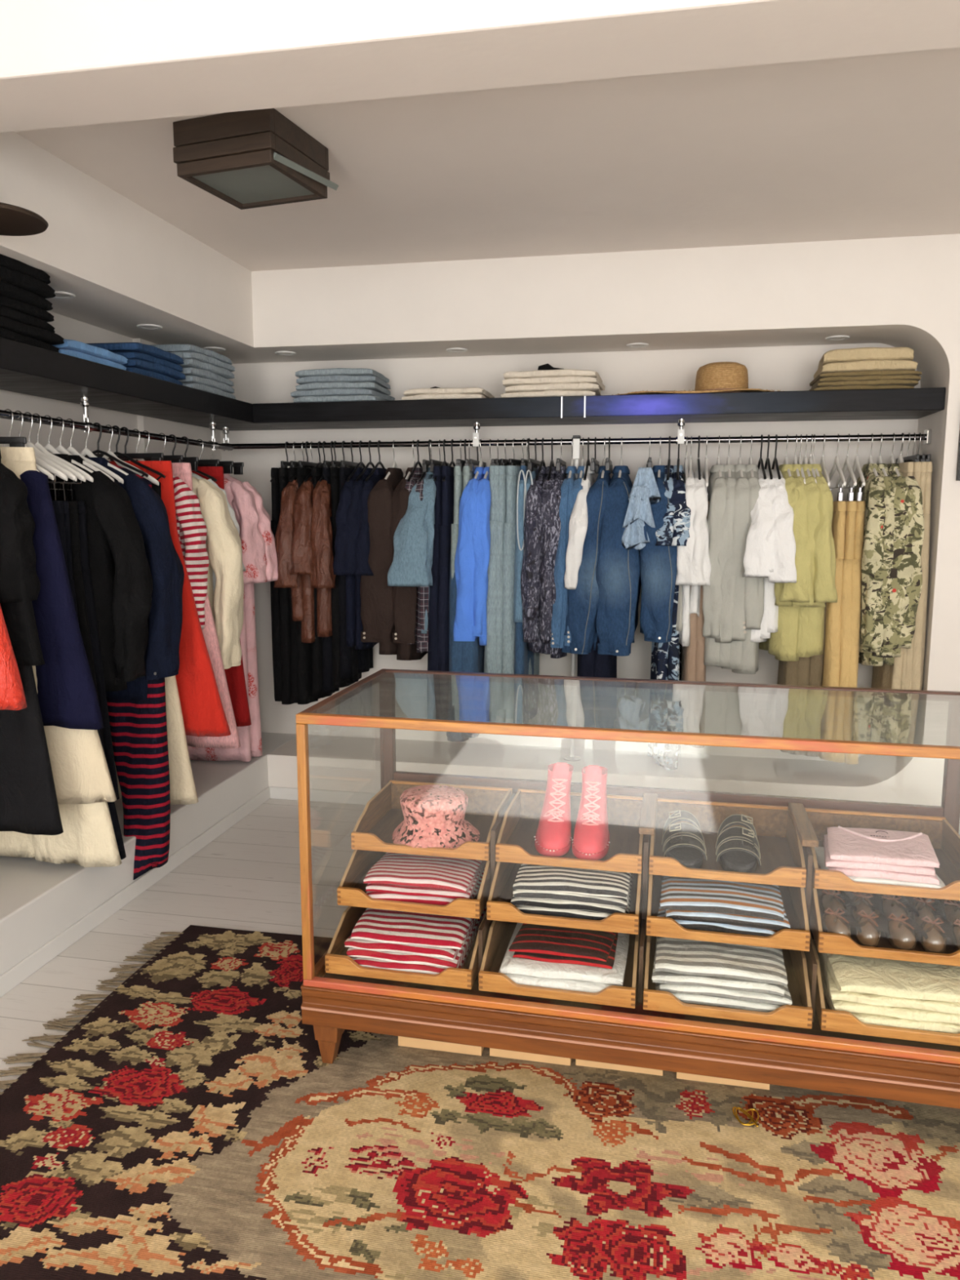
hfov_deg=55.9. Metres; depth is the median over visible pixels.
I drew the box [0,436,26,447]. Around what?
clothes hanger
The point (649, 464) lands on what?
clothes hanger
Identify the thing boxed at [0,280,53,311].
trousers
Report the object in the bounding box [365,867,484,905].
t-shirt
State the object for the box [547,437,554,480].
clothes hanger
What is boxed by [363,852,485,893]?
t-shirt
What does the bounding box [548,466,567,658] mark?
blouse
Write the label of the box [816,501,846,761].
trousers
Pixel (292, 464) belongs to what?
clothes hanger
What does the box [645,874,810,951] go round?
tray
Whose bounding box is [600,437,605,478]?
clothes hanger
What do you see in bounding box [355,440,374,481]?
clothes hanger
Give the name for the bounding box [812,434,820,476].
clothes hanger
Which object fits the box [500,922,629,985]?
t-shirt
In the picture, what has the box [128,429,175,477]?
clothes hanger
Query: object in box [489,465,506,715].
jeans
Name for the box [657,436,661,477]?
clothes hanger
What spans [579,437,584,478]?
clothes hanger
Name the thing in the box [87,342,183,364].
jeans
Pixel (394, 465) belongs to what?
clothes hanger
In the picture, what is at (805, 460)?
clothes hanger
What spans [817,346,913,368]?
trousers
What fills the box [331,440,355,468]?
clothes hanger
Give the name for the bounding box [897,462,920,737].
trousers
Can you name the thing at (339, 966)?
tray
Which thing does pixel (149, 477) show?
clothes hanger
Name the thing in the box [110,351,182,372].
jeans
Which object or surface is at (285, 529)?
shirt
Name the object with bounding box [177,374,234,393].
jeans
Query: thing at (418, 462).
clothes hanger
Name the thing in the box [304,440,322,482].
clothes hanger
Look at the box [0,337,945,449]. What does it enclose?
wall shelf
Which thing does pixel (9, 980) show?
baseboard
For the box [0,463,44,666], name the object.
coat
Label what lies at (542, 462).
clothes hanger
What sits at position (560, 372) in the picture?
trousers
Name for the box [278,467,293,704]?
trousers
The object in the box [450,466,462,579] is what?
jeans
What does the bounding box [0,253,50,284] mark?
trousers
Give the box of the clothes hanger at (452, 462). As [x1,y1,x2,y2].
[442,439,455,481]
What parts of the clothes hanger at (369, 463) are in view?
arm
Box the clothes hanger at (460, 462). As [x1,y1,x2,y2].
[457,439,466,471]
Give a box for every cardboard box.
[489,1048,571,1066]
[575,1058,662,1075]
[676,1071,769,1089]
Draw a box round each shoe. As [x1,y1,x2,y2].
[818,888,857,915]
[821,907,862,937]
[850,891,884,919]
[854,910,890,946]
[879,894,919,919]
[884,913,928,950]
[911,897,947,925]
[919,915,957,953]
[940,899,959,924]
[949,919,959,951]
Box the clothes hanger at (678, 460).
[675,444,679,479]
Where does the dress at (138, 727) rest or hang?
hanging from the clothes hanger at (98, 451)
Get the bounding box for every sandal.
[662,809,706,868]
[715,813,760,873]
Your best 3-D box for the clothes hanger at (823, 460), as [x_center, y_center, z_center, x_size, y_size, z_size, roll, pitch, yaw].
[1.443,-0.725,3.811,0.018,0.280,0.370,2,8,12]
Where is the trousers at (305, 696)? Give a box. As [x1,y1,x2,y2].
[296,466,334,704]
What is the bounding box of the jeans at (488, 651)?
[483,465,494,710]
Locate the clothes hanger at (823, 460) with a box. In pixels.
[820,434,830,485]
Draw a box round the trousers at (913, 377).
[810,374,920,388]
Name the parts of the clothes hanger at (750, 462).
arm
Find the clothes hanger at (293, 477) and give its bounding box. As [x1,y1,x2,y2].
[289,441,312,482]
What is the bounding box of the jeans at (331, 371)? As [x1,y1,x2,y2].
[294,368,389,382]
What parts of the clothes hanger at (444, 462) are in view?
arm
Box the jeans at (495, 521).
[488,465,498,711]
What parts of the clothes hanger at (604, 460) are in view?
arm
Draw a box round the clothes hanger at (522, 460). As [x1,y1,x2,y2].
[520,438,528,465]
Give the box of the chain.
[732,1106,759,1127]
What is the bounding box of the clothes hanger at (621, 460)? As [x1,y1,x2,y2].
[617,437,622,477]
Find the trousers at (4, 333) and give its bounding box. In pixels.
[0,328,59,352]
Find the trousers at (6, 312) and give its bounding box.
[0,306,55,333]
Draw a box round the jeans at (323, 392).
[290,388,395,400]
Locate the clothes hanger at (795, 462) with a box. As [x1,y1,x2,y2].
[792,434,799,476]
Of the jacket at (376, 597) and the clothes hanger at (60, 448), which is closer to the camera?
the clothes hanger at (60, 448)
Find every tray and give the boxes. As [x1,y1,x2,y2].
[324,906,486,989]
[337,849,490,919]
[351,780,512,860]
[478,897,642,1008]
[486,860,643,934]
[495,788,644,873]
[643,935,813,1028]
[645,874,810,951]
[648,797,806,887]
[804,807,959,900]
[808,925,959,1046]
[809,881,959,966]
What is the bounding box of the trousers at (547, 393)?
[500,390,595,397]
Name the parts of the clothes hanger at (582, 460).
arm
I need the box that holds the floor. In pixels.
[0,798,365,1092]
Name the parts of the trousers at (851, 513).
leg, seat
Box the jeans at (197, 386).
[182,382,235,399]
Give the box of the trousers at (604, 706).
[592,635,617,728]
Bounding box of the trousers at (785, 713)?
[773,660,798,752]
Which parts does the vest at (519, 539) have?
armhole trim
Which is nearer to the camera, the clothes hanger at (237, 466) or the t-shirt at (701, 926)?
the t-shirt at (701, 926)
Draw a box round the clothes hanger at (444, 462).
[433,439,448,481]
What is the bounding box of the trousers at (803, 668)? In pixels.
[788,657,809,755]
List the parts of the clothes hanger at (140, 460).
arm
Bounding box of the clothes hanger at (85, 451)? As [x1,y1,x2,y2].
[80,421,128,475]
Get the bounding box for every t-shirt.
[191,472,245,592]
[344,905,486,959]
[346,906,486,968]
[351,907,474,949]
[351,932,477,974]
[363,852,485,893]
[365,860,486,898]
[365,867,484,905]
[498,922,622,992]
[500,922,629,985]
[508,923,617,961]
[511,872,633,914]
[512,863,631,898]
[512,872,631,908]
[512,932,617,968]
[515,890,631,919]
[651,953,785,996]
[654,936,787,986]
[655,982,782,1012]
[657,893,778,936]
[658,982,791,1005]
[660,875,784,920]
[665,909,790,929]
[742,469,774,642]
[760,469,778,638]
[767,469,796,632]
[814,846,945,888]
[822,841,939,884]
[823,834,935,875]
[826,826,939,867]
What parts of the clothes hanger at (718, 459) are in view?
arm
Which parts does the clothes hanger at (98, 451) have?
arm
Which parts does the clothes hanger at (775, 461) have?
arm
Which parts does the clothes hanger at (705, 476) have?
arm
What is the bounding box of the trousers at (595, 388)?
[505,382,600,395]
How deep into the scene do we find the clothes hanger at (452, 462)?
4.08 m
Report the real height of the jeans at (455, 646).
1.083 m
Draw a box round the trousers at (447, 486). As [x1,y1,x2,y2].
[437,466,454,719]
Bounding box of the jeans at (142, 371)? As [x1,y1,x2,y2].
[125,366,182,385]
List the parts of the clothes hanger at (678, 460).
arm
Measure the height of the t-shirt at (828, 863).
0.024 m
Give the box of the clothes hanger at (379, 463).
[364,440,385,481]
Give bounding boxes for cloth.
[537,363,563,369]
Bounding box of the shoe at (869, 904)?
[850,891,884,919]
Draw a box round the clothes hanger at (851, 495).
[835,433,857,501]
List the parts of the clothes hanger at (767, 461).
arm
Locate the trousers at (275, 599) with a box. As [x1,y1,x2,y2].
[270,467,281,701]
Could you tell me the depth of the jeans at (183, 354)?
3.69 m
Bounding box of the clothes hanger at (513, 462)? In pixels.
[508,438,537,468]
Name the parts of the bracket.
stem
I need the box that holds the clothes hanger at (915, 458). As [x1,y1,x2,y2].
[895,432,919,463]
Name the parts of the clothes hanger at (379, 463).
arm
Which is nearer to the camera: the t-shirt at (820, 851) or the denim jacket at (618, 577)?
the t-shirt at (820, 851)
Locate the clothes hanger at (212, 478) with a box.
[168,434,217,481]
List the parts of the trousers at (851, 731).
leg, seat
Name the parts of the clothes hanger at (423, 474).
arm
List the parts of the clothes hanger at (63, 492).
arm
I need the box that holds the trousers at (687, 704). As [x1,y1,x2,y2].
[680,585,697,745]
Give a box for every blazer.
[713,464,736,666]
[732,464,764,674]
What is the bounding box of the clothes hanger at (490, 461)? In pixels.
[484,439,491,478]
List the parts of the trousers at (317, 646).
seat, leg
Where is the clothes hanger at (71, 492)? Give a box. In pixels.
[32,413,93,501]
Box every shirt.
[53,339,128,364]
[57,348,126,370]
[274,480,302,621]
[289,475,315,643]
[309,479,335,636]
[333,467,363,646]
[344,467,377,649]
[354,467,386,643]
[387,466,432,633]
[422,472,435,600]
[453,466,484,641]
[471,466,490,645]
[551,466,577,648]
[563,466,584,646]
[564,466,595,589]
[759,464,799,657]
[774,464,812,661]
[791,463,825,657]
[805,463,837,655]
[852,463,885,653]
[858,463,896,666]
[871,463,909,663]
[884,475,924,665]
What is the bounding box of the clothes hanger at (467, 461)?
[464,439,470,466]
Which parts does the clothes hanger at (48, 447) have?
arm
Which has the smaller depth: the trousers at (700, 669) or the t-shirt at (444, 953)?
the t-shirt at (444, 953)
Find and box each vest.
[513,470,526,622]
[523,469,537,526]
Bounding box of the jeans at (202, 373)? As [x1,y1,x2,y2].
[181,367,233,386]
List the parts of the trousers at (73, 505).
seat, leg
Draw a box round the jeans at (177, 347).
[148,343,231,364]
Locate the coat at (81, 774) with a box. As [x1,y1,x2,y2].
[0,446,116,804]
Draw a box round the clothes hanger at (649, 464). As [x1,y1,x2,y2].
[646,436,652,467]
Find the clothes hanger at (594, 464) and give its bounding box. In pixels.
[590,436,599,473]
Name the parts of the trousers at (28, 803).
leg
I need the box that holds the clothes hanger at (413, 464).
[404,440,415,479]
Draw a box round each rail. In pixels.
[0,409,233,450]
[229,429,931,448]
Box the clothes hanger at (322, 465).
[310,440,325,484]
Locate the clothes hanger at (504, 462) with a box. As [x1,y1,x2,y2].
[500,438,527,466]
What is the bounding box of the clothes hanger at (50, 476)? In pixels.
[0,444,53,479]
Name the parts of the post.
plate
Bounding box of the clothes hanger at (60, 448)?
[51,417,114,481]
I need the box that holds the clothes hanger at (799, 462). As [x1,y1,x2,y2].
[797,434,805,484]
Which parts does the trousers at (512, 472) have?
leg, seat, leg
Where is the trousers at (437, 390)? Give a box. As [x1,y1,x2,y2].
[403,387,494,398]
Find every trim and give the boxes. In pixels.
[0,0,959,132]
[0,732,296,975]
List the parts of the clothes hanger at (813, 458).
arm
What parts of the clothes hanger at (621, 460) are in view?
arm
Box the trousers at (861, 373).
[809,369,922,386]
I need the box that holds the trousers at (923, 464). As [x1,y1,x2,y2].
[903,462,926,715]
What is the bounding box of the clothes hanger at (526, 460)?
[520,438,535,467]
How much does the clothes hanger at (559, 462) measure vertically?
0.150 m
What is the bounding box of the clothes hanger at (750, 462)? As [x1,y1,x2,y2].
[748,435,754,476]
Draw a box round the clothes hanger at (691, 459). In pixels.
[688,435,692,477]
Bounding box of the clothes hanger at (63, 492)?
[24,412,85,501]
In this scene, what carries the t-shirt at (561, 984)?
in the display case
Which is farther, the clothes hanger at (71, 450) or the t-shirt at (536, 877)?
the clothes hanger at (71, 450)
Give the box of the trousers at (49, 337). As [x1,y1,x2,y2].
[0,315,64,345]
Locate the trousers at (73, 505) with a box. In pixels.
[67,501,105,754]
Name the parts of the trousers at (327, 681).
seat, leg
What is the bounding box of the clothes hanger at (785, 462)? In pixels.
[783,434,791,476]
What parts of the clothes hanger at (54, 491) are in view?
arm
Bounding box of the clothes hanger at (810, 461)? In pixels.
[808,434,817,483]
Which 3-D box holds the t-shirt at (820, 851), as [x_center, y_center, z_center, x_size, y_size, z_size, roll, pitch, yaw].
[0.956,0.548,2.185,0.268,0.021,0.208,2,8,14]
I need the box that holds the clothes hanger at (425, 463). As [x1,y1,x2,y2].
[422,440,439,472]
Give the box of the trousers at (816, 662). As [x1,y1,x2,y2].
[804,602,826,756]
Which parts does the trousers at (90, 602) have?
seat, leg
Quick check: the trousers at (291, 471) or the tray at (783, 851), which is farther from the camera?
the trousers at (291, 471)
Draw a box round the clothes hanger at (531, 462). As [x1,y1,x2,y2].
[527,437,542,471]
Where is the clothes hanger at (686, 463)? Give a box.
[683,435,688,482]
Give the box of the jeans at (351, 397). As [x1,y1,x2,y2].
[293,395,386,402]
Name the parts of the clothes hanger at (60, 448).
arm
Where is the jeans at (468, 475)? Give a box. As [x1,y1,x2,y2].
[462,466,475,490]
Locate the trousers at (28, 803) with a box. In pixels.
[0,450,63,835]
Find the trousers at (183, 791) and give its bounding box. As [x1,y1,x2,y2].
[115,675,198,804]
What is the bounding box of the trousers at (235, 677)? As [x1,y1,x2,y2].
[191,466,251,726]
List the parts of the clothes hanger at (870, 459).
arm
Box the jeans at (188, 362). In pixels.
[177,358,235,378]
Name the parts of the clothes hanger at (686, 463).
arm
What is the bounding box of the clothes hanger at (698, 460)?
[697,435,701,479]
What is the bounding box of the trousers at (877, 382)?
[808,379,918,391]
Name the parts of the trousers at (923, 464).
leg, seat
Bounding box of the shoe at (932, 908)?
[911,897,947,925]
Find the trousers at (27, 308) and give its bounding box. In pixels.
[0,294,53,322]
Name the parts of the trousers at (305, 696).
seat, leg, leg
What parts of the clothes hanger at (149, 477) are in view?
arm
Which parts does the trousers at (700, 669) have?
leg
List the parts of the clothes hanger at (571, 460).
arm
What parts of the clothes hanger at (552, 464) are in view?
arm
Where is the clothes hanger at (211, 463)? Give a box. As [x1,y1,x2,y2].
[180,435,219,466]
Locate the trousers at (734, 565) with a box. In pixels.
[715,464,749,669]
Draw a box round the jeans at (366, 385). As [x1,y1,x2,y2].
[295,382,391,395]
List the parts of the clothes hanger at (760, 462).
arm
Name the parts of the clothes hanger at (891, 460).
arm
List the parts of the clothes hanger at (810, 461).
arm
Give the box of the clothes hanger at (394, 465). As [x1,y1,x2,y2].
[384,440,397,479]
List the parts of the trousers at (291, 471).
leg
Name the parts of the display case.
corner post, rail, moulding, leg, rail, corner post, rail, moulding, rail, glass pane, rail, rail, corner post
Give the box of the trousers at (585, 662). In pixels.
[576,644,594,727]
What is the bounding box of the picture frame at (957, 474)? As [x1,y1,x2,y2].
[955,429,959,480]
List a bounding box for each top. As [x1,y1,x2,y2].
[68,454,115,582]
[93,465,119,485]
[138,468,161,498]
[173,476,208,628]
[675,470,697,646]
[688,470,711,617]
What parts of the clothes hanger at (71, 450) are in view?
arm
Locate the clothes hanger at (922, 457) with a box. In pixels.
[903,432,925,462]
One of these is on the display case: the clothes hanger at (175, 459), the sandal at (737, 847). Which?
the sandal at (737, 847)
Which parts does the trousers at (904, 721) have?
leg, seat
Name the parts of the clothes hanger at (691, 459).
arm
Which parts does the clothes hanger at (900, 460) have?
arm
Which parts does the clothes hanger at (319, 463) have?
arm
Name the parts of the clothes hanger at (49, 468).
arm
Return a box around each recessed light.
[53,290,75,298]
[136,324,162,329]
[203,346,225,351]
[275,351,296,355]
[445,347,467,352]
[626,342,648,347]
[825,335,849,341]
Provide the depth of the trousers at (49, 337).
2.67 m
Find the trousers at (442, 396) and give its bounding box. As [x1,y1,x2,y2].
[401,393,486,399]
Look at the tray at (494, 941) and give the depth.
2.11 m
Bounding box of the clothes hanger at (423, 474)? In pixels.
[419,439,431,481]
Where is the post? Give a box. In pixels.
[563,435,581,761]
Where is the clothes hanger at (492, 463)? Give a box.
[490,439,498,465]
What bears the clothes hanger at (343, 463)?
hanging from the rail at (926, 437)
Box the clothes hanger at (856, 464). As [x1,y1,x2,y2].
[845,433,865,501]
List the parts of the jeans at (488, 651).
leg, seat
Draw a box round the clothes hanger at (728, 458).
[726,435,731,477]
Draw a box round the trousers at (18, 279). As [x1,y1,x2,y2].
[0,266,55,298]
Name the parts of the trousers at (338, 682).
seat, leg, leg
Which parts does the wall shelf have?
stem, rail bracket, stem, rail bracket, plate, rail bracket, stem, rail bracket, stem, plate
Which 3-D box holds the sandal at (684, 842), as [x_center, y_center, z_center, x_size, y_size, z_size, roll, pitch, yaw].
[0.518,0.494,2.300,0.108,0.095,0.250,1,8,9]
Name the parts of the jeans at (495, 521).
seat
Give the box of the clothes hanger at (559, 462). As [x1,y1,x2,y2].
[555,438,566,471]
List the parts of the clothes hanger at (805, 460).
arm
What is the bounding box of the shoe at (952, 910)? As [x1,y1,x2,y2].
[940,899,959,924]
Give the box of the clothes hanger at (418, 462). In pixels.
[407,440,422,481]
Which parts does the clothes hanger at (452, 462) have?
arm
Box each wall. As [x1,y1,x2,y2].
[0,131,289,364]
[0,311,221,461]
[220,342,920,760]
[251,233,959,829]
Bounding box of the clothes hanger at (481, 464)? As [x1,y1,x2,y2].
[474,439,483,479]
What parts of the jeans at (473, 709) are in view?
leg, leg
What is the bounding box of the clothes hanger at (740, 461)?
[737,435,742,476]
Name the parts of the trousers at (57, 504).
seat, leg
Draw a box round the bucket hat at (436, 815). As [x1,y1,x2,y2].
[391,784,479,848]
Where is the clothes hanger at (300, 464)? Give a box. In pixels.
[297,441,320,467]
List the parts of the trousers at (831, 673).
leg, seat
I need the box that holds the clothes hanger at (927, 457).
[911,432,930,462]
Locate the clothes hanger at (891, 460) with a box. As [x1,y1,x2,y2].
[888,432,900,476]
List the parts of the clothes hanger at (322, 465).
arm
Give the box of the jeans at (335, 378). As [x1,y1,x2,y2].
[296,374,391,389]
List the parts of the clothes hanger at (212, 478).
arm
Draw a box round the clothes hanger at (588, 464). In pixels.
[583,437,590,480]
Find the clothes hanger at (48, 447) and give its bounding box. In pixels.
[44,414,93,472]
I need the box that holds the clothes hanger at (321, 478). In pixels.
[319,440,333,482]
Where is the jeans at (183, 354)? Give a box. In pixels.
[168,351,235,372]
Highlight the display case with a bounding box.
[295,668,959,1108]
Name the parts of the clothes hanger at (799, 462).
arm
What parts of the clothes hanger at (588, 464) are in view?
arm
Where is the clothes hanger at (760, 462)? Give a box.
[757,434,766,479]
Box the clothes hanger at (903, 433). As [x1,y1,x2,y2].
[901,432,903,462]
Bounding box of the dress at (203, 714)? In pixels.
[108,460,231,736]
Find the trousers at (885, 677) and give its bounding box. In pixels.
[867,462,913,743]
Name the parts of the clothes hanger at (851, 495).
arm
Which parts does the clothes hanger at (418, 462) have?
arm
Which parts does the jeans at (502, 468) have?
leg, seat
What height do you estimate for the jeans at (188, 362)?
0.036 m
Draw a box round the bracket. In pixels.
[221,426,231,450]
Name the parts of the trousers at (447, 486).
leg, seat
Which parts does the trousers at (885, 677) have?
leg, leg, seat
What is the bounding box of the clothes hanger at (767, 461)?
[764,434,773,479]
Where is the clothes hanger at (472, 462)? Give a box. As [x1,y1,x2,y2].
[468,446,486,471]
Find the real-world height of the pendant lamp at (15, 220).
0.215 m
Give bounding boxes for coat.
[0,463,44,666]
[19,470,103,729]
[48,453,152,691]
[85,457,184,699]
[191,475,244,669]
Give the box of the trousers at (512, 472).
[500,465,539,719]
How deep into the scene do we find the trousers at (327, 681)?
4.19 m
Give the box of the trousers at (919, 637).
[911,462,932,689]
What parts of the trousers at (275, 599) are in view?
seat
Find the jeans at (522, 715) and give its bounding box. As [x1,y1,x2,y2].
[513,465,537,724]
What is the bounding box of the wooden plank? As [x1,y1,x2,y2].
[398,1035,484,1055]
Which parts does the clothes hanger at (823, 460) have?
arm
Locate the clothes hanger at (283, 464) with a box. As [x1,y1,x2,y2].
[280,441,306,467]
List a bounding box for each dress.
[0,605,26,710]
[106,464,170,879]
[108,460,231,736]
[171,462,240,748]
[187,476,267,761]
[223,473,278,756]
[647,465,675,759]
[655,465,690,769]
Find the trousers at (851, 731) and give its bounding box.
[844,501,866,764]
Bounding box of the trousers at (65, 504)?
[62,501,79,624]
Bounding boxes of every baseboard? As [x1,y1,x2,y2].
[0,786,270,997]
[269,786,959,835]
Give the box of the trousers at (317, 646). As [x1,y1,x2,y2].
[311,466,331,695]
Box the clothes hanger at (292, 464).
[289,441,310,467]
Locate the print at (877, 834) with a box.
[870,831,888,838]
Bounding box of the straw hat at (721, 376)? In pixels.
[612,361,780,395]
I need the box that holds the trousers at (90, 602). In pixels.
[76,501,119,799]
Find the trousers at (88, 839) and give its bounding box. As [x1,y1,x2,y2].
[0,801,121,867]
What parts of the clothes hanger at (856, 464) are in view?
arm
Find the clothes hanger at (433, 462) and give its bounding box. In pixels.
[430,440,448,472]
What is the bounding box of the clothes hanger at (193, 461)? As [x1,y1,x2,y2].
[149,433,198,471]
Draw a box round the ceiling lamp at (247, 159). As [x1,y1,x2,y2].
[173,108,338,209]
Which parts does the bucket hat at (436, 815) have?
crown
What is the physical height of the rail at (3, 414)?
0.025 m
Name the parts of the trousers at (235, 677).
seat, leg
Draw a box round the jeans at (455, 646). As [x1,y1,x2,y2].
[446,496,468,742]
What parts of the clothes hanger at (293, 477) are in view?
arm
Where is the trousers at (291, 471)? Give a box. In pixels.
[288,467,297,702]
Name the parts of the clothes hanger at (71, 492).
arm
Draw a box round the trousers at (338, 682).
[329,466,361,688]
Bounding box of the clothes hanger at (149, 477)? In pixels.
[102,424,159,485]
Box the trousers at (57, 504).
[52,500,126,859]
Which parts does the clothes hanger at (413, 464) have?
arm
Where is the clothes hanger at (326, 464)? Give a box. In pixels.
[323,440,340,467]
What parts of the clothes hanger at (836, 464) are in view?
arm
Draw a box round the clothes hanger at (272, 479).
[270,441,288,482]
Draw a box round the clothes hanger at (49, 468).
[3,408,67,482]
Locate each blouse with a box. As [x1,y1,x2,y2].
[520,466,547,653]
[538,466,555,654]
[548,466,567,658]
[621,467,661,554]
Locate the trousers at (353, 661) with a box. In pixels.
[337,466,373,678]
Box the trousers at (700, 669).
[690,501,710,747]
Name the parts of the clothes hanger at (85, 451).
arm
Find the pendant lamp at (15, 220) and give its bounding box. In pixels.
[0,202,48,235]
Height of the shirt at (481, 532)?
0.784 m
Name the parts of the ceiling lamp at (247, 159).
frame, frame, frame, glass pane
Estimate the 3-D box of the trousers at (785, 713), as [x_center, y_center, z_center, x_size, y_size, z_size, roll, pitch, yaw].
[1.350,-0.066,3.921,0.105,1.055,0.316,2,8,12]
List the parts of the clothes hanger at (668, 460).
arm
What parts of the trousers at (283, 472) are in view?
seat, leg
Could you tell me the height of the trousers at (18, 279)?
0.042 m
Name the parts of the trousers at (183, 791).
leg, leg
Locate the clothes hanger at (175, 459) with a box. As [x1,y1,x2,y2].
[110,430,183,462]
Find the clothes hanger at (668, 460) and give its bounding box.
[666,435,671,479]
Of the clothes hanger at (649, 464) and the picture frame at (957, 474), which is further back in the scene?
the clothes hanger at (649, 464)
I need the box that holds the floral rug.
[0,924,959,1279]
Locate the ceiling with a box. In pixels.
[14,47,959,271]
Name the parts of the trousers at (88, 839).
leg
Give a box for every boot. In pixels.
[533,762,573,857]
[572,764,609,860]
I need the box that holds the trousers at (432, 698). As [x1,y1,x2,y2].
[426,466,441,719]
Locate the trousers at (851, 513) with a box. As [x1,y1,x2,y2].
[831,501,857,762]
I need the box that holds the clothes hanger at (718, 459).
[716,435,721,477]
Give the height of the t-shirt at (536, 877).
0.027 m
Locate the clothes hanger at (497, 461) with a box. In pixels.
[494,438,508,465]
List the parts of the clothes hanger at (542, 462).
arm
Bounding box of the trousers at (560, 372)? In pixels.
[503,368,602,383]
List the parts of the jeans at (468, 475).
seat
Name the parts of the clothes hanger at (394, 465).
arm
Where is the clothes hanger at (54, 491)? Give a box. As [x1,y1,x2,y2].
[13,410,76,500]
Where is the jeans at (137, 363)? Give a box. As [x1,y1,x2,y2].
[121,359,185,379]
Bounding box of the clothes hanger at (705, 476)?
[702,435,708,498]
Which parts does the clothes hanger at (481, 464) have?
arm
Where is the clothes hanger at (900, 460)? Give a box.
[897,432,903,463]
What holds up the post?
on the wall at (898, 291)
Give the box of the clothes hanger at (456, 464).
[455,439,464,466]
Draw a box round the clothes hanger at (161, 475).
[112,425,165,480]
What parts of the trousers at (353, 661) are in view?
seat, leg, leg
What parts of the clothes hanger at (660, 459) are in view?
arm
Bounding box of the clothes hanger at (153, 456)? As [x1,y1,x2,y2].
[93,426,164,461]
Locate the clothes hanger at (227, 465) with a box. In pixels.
[197,439,233,473]
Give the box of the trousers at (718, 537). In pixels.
[702,464,728,666]
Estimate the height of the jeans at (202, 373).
0.036 m
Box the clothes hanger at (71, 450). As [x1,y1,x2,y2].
[66,418,124,484]
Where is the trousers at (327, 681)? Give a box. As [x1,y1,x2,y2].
[322,466,355,693]
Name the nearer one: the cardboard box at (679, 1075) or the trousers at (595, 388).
the cardboard box at (679, 1075)
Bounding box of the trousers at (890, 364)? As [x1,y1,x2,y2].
[813,359,917,379]
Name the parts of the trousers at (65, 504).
seat, leg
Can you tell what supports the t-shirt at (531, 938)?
on the t-shirt at (609, 964)
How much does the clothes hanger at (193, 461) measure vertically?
0.150 m
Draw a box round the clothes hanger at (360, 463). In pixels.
[346,440,365,481]
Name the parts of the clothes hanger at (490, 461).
arm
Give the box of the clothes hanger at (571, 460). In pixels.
[568,437,573,478]
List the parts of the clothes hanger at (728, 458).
arm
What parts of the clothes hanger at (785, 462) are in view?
arm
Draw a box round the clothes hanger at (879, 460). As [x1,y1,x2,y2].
[876,433,887,475]
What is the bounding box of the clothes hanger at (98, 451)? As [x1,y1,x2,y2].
[84,422,148,477]
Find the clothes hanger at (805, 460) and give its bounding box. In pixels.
[802,434,810,476]
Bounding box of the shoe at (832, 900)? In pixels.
[818,888,857,915]
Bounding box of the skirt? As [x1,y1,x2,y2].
[675,585,682,631]
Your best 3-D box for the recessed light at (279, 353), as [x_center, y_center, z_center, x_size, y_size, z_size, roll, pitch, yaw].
[-0.889,-1.310,4.136,0.096,0.007,0.096,2,8,11]
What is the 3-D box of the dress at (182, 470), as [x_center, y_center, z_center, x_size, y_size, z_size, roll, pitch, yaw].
[-1.234,-0.135,3.622,0.552,1.126,0.087,2,8,15]
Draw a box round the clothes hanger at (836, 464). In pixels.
[828,433,845,501]
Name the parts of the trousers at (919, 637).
seat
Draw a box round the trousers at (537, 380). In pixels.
[502,376,604,390]
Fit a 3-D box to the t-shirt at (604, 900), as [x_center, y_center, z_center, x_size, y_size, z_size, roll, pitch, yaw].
[0.246,0.591,2.308,0.284,0.027,0.344,2,8,12]
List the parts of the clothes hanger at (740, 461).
arm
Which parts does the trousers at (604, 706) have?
leg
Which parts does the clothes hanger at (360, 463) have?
arm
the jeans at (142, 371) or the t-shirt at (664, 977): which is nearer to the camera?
the t-shirt at (664, 977)
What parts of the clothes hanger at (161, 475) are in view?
arm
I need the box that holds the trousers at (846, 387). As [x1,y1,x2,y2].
[812,385,914,390]
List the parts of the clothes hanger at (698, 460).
arm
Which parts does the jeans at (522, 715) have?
leg, seat, leg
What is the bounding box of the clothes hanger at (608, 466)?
[604,436,612,473]
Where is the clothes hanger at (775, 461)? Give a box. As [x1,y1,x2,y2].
[771,434,781,479]
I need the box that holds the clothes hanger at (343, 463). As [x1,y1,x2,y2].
[340,440,363,468]
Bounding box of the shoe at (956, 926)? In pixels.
[949,919,959,951]
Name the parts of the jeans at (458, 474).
leg, seat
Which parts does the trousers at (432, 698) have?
seat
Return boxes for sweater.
[813,938,959,1024]
[813,939,959,1033]
[821,952,959,1014]
[822,952,959,1003]
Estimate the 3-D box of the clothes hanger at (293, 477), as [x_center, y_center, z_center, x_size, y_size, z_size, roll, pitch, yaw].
[-0.807,-0.825,4.241,0.011,0.209,0.376,2,8,13]
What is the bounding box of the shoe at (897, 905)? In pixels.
[879,894,919,919]
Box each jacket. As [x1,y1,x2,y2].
[360,467,404,654]
[389,467,427,660]
[404,467,422,644]
[414,471,428,653]
[561,466,610,653]
[595,465,640,656]
[639,465,676,642]
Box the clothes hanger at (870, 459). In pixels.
[867,433,878,476]
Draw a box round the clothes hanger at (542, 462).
[535,437,545,480]
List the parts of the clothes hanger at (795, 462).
arm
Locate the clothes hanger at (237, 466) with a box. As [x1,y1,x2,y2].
[197,440,244,475]
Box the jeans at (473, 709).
[461,636,496,737]
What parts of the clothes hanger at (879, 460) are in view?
arm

